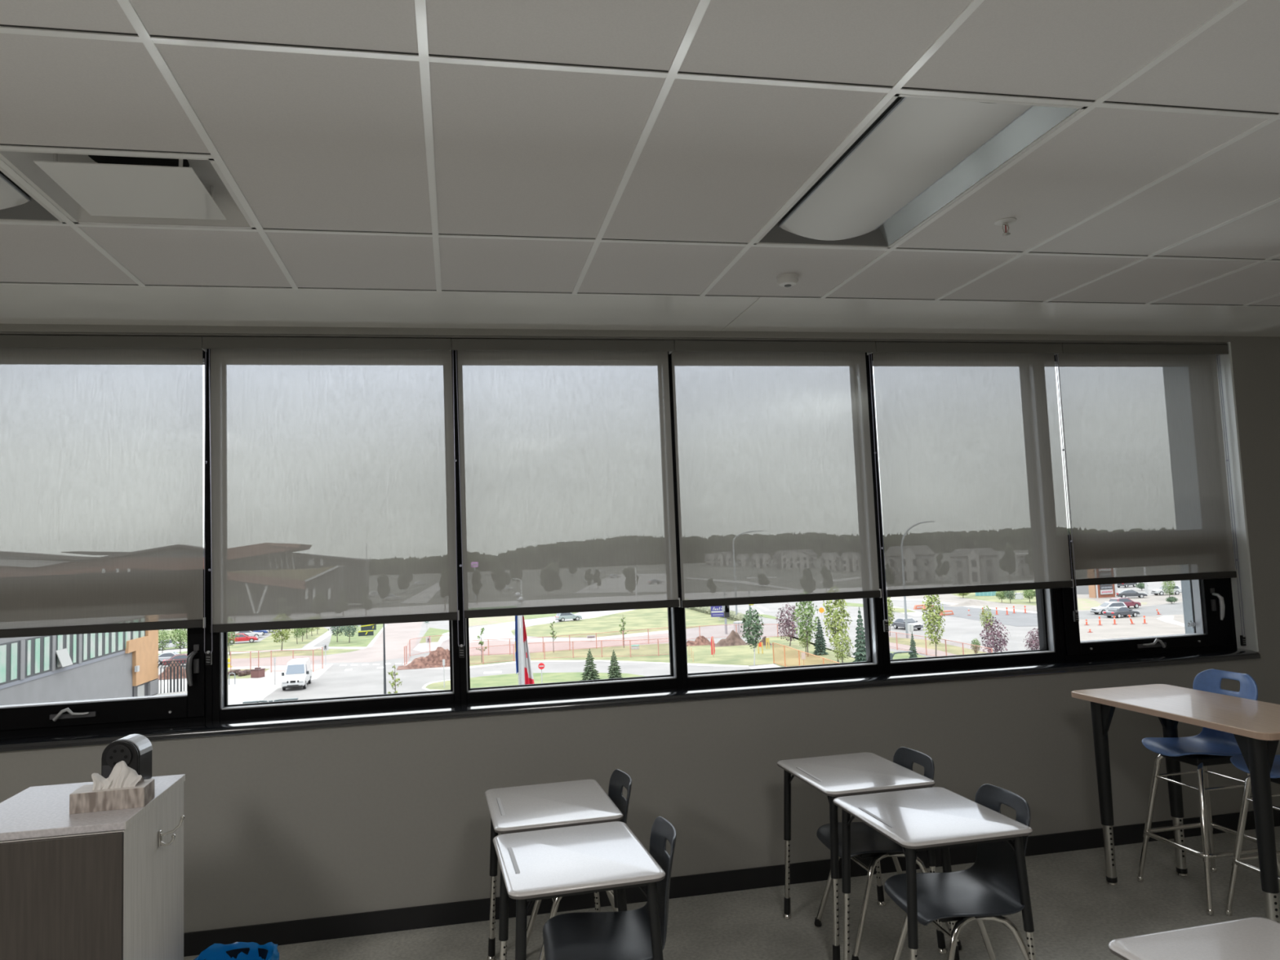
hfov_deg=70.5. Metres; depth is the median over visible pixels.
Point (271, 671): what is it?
construction fence
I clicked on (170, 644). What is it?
car
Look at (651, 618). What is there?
grass
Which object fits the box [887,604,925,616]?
median
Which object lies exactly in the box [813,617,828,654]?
spruce tree
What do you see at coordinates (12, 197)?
diffuser
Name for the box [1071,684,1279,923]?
table
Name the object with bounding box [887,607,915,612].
median
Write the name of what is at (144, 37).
grid
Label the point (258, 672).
waste container
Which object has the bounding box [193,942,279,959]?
waste bin
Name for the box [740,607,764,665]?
leafy tree
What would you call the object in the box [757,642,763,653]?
barricade
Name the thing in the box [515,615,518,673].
flag
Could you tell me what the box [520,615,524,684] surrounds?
flagpole
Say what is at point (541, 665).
road sign
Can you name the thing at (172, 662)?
dirt mound
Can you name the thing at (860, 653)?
spruce tree
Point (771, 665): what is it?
pavement slab
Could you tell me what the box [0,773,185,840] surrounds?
countertop
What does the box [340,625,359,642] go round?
leafy tree
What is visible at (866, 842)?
chair
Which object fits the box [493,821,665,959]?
student desk
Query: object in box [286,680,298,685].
grille
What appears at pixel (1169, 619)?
pavement tongue
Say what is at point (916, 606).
barrier
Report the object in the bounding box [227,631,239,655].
leafy tree
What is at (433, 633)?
lawn
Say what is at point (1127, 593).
car
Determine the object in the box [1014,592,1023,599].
box
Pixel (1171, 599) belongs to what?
leafy tree
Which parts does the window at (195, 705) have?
crank handle, crank plate, sash, handle lever, handle plate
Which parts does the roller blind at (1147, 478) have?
bead chain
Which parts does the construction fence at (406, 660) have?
post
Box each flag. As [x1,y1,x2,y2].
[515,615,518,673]
[522,615,534,684]
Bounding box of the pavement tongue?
[1156,615,1184,626]
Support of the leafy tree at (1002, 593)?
on the lawn at (1025, 601)
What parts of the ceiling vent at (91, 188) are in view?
plate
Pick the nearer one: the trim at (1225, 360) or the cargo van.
the trim at (1225, 360)
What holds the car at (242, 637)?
on the road at (362, 680)
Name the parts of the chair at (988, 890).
leg, leg, leg, leg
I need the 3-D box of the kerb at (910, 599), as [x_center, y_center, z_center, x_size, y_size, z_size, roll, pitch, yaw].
[56.821,22.094,160.544,6.423,0.001,53.603,-1,-5,-12]
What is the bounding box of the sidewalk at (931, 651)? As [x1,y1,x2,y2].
[888,642,956,657]
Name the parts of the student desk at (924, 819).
leg, leg, leg, under frame, leg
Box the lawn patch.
[227,668,270,679]
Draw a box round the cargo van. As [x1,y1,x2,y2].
[281,657,311,690]
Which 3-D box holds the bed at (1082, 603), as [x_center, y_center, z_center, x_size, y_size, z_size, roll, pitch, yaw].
[73.592,20.755,151.942,17.223,0.001,24.571,-1,-5,-12]
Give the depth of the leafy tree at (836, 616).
87.42 m
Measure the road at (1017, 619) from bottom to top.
0.001 m
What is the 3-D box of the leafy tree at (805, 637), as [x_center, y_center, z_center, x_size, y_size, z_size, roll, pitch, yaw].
[17.726,17.110,97.015,1.774,3.196,1.722,-1,-5,-20]
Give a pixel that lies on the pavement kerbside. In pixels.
(251, 689)
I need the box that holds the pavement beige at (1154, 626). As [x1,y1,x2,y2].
[1076,592,1185,640]
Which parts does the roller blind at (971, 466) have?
bead chain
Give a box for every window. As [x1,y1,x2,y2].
[0,348,212,736]
[212,350,461,721]
[452,350,682,703]
[668,352,884,688]
[866,352,1062,673]
[1053,354,1236,660]
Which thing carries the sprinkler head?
attached to the ceiling
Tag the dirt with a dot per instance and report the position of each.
(952, 598)
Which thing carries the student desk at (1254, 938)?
on the floor
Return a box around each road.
[158,580,1181,702]
[468,608,668,642]
[469,633,668,655]
[933,603,1037,626]
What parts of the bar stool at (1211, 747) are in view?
leg, seat mount, leg, leg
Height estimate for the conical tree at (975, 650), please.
2.026 m
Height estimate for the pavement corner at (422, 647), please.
0.001 m
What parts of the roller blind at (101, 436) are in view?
bead chain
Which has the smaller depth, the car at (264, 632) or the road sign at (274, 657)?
the road sign at (274, 657)
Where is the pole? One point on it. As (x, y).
(1145, 583)
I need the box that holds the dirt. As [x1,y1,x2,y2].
[890,594,1036,610]
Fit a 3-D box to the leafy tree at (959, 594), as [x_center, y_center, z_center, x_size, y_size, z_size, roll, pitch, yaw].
[63.547,22.185,177.974,2.997,2.041,2.944,-3,-5,12]
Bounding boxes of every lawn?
[227,626,328,652]
[419,627,448,643]
[469,643,669,666]
[470,671,644,688]
[524,612,577,619]
[889,651,925,659]
[951,589,1036,605]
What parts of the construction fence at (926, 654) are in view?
post, post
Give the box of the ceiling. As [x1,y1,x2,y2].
[0,0,1279,305]
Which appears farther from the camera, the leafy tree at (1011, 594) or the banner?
the leafy tree at (1011, 594)
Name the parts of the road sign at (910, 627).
sign panel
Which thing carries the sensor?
attached to the ceiling
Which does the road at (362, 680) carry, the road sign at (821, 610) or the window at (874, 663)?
the road sign at (821, 610)
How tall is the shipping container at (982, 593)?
1.541 m
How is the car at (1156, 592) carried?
on the pavement beige at (1154, 626)
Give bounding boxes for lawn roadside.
[328,623,382,646]
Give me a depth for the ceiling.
2.60 m
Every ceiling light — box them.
[0,166,66,223]
[753,93,1087,248]
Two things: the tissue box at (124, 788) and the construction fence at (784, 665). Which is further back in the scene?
the construction fence at (784, 665)
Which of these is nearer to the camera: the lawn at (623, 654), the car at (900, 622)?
the lawn at (623, 654)
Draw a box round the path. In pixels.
[231,655,320,666]
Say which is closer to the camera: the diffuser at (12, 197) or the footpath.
the diffuser at (12, 197)
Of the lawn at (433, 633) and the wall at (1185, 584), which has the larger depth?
the lawn at (433, 633)
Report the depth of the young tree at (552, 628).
108.76 m
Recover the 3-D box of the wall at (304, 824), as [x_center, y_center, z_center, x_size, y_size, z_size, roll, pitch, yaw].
[0.051,0.539,4.954,12.600,3.303,0.250,-1,-5,-12]
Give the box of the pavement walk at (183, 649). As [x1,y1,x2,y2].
[158,648,186,653]
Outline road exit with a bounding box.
[320,622,422,662]
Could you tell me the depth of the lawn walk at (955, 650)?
99.77 m
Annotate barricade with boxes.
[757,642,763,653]
[765,637,769,648]
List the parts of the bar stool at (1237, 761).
leg, seat mount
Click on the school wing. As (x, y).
(116, 664)
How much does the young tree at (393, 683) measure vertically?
3.991 m
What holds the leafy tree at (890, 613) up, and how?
on the road at (362, 680)
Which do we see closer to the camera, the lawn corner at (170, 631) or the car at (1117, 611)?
the car at (1117, 611)
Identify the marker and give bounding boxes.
[1128,614,1135,624]
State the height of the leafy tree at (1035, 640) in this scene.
2.935 m
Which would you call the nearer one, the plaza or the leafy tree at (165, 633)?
the plaza
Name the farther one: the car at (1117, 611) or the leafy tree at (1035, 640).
the car at (1117, 611)
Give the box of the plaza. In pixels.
[151,679,186,695]
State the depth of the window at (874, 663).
5.10 m
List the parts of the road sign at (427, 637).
sign panel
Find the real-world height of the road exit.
0.001 m
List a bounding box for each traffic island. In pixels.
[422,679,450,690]
[425,680,450,689]
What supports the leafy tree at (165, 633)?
on the lawn strip
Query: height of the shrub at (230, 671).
0.672 m
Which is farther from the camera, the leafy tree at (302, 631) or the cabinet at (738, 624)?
the leafy tree at (302, 631)
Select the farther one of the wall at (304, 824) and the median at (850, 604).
the median at (850, 604)
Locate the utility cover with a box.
[631,644,639,648]
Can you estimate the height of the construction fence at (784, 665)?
2.100 m
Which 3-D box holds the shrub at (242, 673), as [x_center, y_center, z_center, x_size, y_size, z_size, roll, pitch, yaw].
[-43.013,20.929,97.797,0.880,0.691,0.815,-1,-5,-12]
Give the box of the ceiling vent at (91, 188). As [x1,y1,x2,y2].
[0,149,256,229]
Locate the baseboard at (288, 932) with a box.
[183,808,1279,956]
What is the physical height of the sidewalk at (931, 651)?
0.001 m
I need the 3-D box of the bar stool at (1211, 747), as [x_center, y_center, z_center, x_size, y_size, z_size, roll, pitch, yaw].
[2.825,1.517,4.544,0.476,1.071,0.476,-1,-5,-12]
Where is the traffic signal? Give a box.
[721,605,729,634]
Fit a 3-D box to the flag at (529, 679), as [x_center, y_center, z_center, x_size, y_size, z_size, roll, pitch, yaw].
[-6.252,9.676,50.840,0.649,4.224,0.254,-1,-5,-12]
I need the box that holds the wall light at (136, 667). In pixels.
[134,665,139,671]
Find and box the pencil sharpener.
[101,733,152,779]
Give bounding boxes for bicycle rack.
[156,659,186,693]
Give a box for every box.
[69,760,154,814]
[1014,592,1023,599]
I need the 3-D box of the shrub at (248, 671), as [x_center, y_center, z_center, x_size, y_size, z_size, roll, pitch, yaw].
[-42.856,20.993,98.652,0.945,0.681,0.820,-1,-5,-12]
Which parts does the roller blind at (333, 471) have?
bead chain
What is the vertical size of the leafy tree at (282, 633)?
5.246 m
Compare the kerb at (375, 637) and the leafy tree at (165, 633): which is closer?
the leafy tree at (165, 633)
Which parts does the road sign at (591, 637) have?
sign panel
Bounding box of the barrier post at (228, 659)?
[227,657,232,667]
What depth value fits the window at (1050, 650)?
5.33 m
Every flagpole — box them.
[516,615,521,684]
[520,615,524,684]
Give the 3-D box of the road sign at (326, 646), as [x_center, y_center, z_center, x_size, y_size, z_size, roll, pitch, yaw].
[-36.340,20.187,104.575,0.693,2.501,0.165,-1,-5,-19]
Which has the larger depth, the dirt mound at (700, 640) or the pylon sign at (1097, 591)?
the pylon sign at (1097, 591)
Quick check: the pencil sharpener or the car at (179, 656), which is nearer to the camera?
the pencil sharpener
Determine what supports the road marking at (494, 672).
on the road at (362, 680)
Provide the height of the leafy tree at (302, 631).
3.478 m
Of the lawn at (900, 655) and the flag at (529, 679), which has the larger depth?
the lawn at (900, 655)
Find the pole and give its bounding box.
[1144,582,1148,594]
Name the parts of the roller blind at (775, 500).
bead chain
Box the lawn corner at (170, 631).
[158,630,186,650]
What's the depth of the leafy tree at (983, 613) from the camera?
105.26 m
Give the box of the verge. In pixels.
[227,648,360,658]
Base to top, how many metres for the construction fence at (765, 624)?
1.700 m
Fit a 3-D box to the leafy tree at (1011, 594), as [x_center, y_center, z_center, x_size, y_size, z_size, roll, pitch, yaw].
[65.007,20.185,159.049,2.371,2.970,2.342,-6,-6,38]
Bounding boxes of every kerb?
[366,624,386,647]
[469,659,669,668]
[687,662,748,667]
[887,598,1036,613]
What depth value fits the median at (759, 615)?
150.63 m
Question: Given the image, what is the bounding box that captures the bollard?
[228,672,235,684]
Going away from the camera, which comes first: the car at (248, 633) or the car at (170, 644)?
the car at (170, 644)
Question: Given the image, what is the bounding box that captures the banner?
[711,636,715,656]
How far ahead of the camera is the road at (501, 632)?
140.94 m
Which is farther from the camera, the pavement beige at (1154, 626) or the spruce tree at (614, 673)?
the pavement beige at (1154, 626)
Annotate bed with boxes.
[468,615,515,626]
[1077,598,1101,609]
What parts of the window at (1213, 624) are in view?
sash, crank plate, crank handle, handle plate, handle lever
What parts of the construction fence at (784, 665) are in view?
post, post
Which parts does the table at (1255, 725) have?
leg, leg, leg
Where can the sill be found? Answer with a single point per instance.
(102, 736)
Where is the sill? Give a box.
[0,648,1260,751]
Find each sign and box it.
[274,657,275,684]
[322,643,328,665]
[358,630,373,636]
[360,624,376,631]
[426,636,431,650]
[442,659,444,688]
[537,662,544,683]
[586,635,595,641]
[711,605,724,620]
[801,652,805,665]
[818,607,824,625]
[907,624,913,636]
[1088,583,1117,598]
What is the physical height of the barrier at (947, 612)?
0.700 m
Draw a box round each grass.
[510,607,737,637]
[686,635,854,666]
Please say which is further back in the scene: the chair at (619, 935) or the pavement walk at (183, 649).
the pavement walk at (183, 649)
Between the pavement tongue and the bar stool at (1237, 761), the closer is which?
the bar stool at (1237, 761)
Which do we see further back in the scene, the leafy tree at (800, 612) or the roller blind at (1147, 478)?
the leafy tree at (800, 612)
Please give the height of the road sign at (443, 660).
2.589 m
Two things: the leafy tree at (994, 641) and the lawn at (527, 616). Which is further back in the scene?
the lawn at (527, 616)
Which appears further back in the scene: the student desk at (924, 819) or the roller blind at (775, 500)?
the roller blind at (775, 500)
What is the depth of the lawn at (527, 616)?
173.93 m
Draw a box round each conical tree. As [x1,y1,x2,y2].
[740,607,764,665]
[970,638,981,653]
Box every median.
[757,613,777,618]
[846,602,863,607]
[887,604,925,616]
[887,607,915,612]
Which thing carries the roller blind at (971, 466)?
attached to the window at (1050, 650)
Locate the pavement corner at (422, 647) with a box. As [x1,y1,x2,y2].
[413,631,449,652]
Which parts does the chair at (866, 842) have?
leg, leg, leg, leg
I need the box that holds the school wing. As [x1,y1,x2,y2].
[0,630,159,705]
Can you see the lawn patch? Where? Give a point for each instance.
(265, 669)
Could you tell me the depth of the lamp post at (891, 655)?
33.02 m
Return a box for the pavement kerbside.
[227,663,333,704]
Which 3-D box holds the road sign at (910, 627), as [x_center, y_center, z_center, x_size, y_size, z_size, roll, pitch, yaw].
[31.632,17.850,105.705,0.661,1.964,0.165,-4,-5,16]
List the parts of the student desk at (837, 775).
leg, leg, under frame, leg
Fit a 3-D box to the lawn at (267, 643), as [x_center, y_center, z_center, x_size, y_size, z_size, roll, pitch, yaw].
[-58.556,25.645,147.231,13.803,0.001,45.084,-1,-5,-12]
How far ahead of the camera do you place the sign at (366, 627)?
147.54 m
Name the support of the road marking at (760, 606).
on the road at (362, 680)
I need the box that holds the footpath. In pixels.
[227,630,366,653]
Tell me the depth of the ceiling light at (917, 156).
2.97 m
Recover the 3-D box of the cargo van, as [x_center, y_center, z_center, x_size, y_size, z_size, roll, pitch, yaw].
[-33.187,18.780,87.616,2.450,2.419,6.020,-1,-5,-13]
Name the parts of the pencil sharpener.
plate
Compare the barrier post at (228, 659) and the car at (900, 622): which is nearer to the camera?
the barrier post at (228, 659)
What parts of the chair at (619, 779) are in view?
leg, leg, leg, leg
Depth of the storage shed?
175.76 m
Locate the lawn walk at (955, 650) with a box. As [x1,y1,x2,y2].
[888,637,986,654]
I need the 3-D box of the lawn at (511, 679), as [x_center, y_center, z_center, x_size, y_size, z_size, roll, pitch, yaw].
[-7.194,18.409,80.671,17.579,0.001,22.176,-1,-5,-12]
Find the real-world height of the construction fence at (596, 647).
1.900 m
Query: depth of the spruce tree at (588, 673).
82.68 m
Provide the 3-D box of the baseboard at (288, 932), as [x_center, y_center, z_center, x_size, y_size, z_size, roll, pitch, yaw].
[0.141,2.122,4.702,12.600,0.103,0.012,-1,-5,-12]
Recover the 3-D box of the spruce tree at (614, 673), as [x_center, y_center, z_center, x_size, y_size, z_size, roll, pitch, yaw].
[-2.360,16.994,83.136,1.596,2.851,1.615,2,-6,-41]
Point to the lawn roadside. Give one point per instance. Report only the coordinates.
(343, 641)
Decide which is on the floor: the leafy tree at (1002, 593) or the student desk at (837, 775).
the student desk at (837, 775)
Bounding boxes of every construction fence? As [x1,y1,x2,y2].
[230,647,323,672]
[404,635,444,665]
[469,638,668,664]
[470,626,668,655]
[685,623,793,639]
[772,642,838,666]
[889,631,992,656]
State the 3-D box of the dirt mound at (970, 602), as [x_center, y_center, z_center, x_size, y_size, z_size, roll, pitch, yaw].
[58.300,21.413,158.561,9.600,0.928,3.840,-1,-5,-12]
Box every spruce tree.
[580,648,600,680]
[607,649,622,678]
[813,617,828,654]
[852,607,866,662]
[908,631,919,657]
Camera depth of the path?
112.22 m
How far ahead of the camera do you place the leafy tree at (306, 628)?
143.11 m
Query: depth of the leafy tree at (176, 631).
121.81 m
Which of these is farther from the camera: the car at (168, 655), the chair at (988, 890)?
the car at (168, 655)
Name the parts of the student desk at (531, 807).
leg, under frame, leg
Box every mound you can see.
[157,658,186,679]
[396,646,449,670]
[686,635,716,646]
[709,630,756,647]
[756,635,775,645]
[946,600,999,606]
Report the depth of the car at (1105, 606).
130.04 m
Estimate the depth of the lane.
131.87 m
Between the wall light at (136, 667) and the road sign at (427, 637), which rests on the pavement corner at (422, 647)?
the road sign at (427, 637)
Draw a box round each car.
[158,639,186,650]
[158,651,179,665]
[162,653,186,665]
[227,633,258,644]
[231,631,262,636]
[253,630,268,635]
[555,613,582,622]
[891,617,923,629]
[1090,601,1127,614]
[1103,606,1139,617]
[1108,597,1141,608]
[1115,589,1147,598]
[1116,582,1137,587]
[1151,585,1182,595]
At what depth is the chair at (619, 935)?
3.24 m
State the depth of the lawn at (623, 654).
104.78 m
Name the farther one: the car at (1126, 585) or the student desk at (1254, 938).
the car at (1126, 585)
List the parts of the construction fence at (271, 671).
post, post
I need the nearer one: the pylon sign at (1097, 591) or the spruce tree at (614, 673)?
the spruce tree at (614, 673)
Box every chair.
[526,768,631,959]
[542,816,676,959]
[813,746,961,959]
[884,783,1030,959]
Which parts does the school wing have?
solid panel, solid panel, open sash, solid panel, entry glass, tan panel, corner post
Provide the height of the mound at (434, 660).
2.033 m
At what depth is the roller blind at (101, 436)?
4.37 m
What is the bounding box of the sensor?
[776,273,799,287]
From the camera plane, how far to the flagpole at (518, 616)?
51.68 m
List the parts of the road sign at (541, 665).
sign panel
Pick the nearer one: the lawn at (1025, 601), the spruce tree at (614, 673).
the spruce tree at (614, 673)
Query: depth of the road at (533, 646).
117.23 m
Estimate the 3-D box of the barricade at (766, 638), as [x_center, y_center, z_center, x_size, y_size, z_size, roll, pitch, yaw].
[14.640,18.731,103.768,0.360,1.250,0.274,-1,-5,-12]
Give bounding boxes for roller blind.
[0,333,212,665]
[202,335,464,657]
[451,337,679,617]
[671,339,888,631]
[872,341,1079,622]
[1057,342,1246,645]
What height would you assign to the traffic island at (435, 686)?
0.001 m
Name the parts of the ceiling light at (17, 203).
plate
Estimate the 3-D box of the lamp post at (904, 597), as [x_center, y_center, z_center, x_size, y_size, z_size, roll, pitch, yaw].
[34.194,12.065,110.351,4.728,14.010,0.312,-1,-5,-12]
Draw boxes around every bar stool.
[1137,668,1279,915]
[1224,755,1279,915]
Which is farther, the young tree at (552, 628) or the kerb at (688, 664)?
the young tree at (552, 628)
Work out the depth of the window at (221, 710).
4.59 m
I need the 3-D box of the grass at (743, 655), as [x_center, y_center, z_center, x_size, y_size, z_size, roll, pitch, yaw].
[13.618,19.015,99.034,19.618,0.001,36.442,-1,-5,-12]
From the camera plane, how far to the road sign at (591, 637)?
120.68 m
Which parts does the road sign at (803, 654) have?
sign panel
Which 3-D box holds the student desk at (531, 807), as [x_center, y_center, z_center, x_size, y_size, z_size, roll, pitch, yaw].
[-0.374,1.757,3.882,0.542,0.744,0.652,-1,-5,-14]
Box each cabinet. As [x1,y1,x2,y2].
[0,773,185,959]
[733,621,750,633]
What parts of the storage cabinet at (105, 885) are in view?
door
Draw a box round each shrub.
[227,670,235,675]
[237,670,246,676]
[244,669,250,675]
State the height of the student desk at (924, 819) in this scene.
0.744 m
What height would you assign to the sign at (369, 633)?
0.938 m
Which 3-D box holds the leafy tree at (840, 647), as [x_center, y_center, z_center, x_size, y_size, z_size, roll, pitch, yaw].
[19.037,15.942,85.146,2.267,3.579,2.237,0,-5,-29]
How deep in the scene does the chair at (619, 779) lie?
4.05 m
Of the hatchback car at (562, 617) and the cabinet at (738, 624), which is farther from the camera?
the hatchback car at (562, 617)
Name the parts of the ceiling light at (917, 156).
plate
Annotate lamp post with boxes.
[242,697,297,703]
[382,623,386,693]
[889,650,912,659]
[903,595,908,638]
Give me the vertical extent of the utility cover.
0.471 m
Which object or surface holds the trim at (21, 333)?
attached to the wall at (304, 824)
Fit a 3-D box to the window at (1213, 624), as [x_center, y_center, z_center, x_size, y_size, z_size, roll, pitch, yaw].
[3.091,0.122,5.665,1.242,1.925,0.233,-1,-5,-12]
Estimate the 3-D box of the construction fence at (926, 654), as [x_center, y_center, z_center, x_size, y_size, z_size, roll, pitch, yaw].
[29.380,16.775,90.348,0.962,1.900,20.406,-1,-5,-12]
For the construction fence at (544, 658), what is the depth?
101.35 m
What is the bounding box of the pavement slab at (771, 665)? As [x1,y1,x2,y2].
[749,663,780,669]
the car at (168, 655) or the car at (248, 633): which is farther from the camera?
the car at (248, 633)
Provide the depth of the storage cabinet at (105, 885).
2.89 m
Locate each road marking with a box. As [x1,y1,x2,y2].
[484,671,502,673]
[756,605,768,610]
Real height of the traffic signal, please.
6.456 m
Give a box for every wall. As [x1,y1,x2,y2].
[0,324,1279,933]
[1181,580,1194,633]
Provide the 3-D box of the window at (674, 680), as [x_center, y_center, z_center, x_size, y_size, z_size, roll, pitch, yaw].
[-0.403,0.207,4.987,1.192,1.925,0.160,-1,-5,-12]
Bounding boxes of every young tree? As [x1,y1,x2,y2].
[387,663,402,693]
[475,627,488,662]
[549,621,557,652]
[618,617,628,648]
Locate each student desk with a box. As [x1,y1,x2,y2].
[484,778,622,959]
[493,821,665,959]
[777,751,947,959]
[833,786,1036,959]
[1107,916,1279,959]
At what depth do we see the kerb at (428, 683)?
84.83 m
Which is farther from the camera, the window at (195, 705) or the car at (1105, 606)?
the car at (1105, 606)
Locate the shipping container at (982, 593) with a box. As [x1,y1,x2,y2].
[975,591,996,595]
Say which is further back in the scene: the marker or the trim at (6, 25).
the marker
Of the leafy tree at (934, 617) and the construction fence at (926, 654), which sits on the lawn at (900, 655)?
the leafy tree at (934, 617)
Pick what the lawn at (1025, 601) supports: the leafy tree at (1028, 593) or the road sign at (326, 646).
the leafy tree at (1028, 593)
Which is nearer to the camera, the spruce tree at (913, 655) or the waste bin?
the waste bin
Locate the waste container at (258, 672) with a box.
[249,666,265,677]
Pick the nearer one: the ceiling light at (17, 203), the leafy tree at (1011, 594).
the ceiling light at (17, 203)
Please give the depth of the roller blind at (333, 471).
4.58 m
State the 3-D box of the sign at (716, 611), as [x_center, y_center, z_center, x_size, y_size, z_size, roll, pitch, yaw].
[12.785,21.557,146.476,2.588,2.399,0.166,-3,-4,5]
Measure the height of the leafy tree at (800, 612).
6.964 m
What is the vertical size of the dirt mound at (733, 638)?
1.788 m
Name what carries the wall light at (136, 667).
attached to the school wing
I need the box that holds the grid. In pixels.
[0,0,1279,306]
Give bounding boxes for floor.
[183,826,1279,959]
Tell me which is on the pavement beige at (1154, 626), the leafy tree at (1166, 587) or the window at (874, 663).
the leafy tree at (1166, 587)
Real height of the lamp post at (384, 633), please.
7.649 m
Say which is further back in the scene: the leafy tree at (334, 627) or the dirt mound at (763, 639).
the leafy tree at (334, 627)
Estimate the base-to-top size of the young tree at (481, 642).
3.957 m
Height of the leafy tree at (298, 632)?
3.624 m
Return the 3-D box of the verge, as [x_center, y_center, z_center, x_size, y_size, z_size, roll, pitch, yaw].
[-46.900,23.045,119.813,19.524,0.001,10.142,-1,-5,-12]
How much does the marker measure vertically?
1.218 m
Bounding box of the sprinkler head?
[994,217,1016,235]
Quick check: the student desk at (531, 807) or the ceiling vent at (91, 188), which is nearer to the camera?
the ceiling vent at (91, 188)
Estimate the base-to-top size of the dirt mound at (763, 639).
1.021 m
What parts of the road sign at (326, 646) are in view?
sign panel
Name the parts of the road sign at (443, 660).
post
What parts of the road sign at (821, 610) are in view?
sign panel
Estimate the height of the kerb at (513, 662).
0.001 m
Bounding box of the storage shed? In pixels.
[1075,585,1088,594]
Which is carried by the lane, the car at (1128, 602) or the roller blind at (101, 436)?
the car at (1128, 602)
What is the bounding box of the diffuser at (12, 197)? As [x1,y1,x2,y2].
[0,173,31,209]
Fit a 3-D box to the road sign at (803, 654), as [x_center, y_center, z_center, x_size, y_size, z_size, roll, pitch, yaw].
[15.829,17.368,87.543,0.387,1.353,0.138,-3,-5,10]
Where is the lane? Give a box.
[1078,601,1183,619]
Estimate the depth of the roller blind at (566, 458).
4.82 m
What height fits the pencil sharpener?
0.174 m
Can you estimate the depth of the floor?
4.33 m
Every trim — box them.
[0,24,1279,306]
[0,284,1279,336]
[0,332,1226,344]
[1215,342,1258,651]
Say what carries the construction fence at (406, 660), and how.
on the road at (362, 680)
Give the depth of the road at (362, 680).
102.85 m
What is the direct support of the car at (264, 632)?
on the road at (362, 680)
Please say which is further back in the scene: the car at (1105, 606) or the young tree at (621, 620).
the car at (1105, 606)
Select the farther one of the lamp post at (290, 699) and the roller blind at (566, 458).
the lamp post at (290, 699)
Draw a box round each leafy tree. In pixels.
[158,629,170,653]
[168,628,186,653]
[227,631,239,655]
[268,628,295,650]
[291,628,302,644]
[297,627,306,641]
[302,627,311,637]
[328,626,343,641]
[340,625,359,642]
[775,602,800,645]
[791,600,818,656]
[798,626,813,654]
[822,599,852,662]
[830,630,853,662]
[886,596,894,635]
[921,594,945,656]
[957,592,970,595]
[978,604,994,635]
[979,617,1010,653]
[994,591,1006,602]
[1003,591,1016,602]
[1020,589,1035,602]
[1023,627,1039,650]
[1135,582,1144,591]
[1161,581,1177,596]
[1165,596,1177,604]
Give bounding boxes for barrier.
[913,604,924,609]
[939,610,954,615]

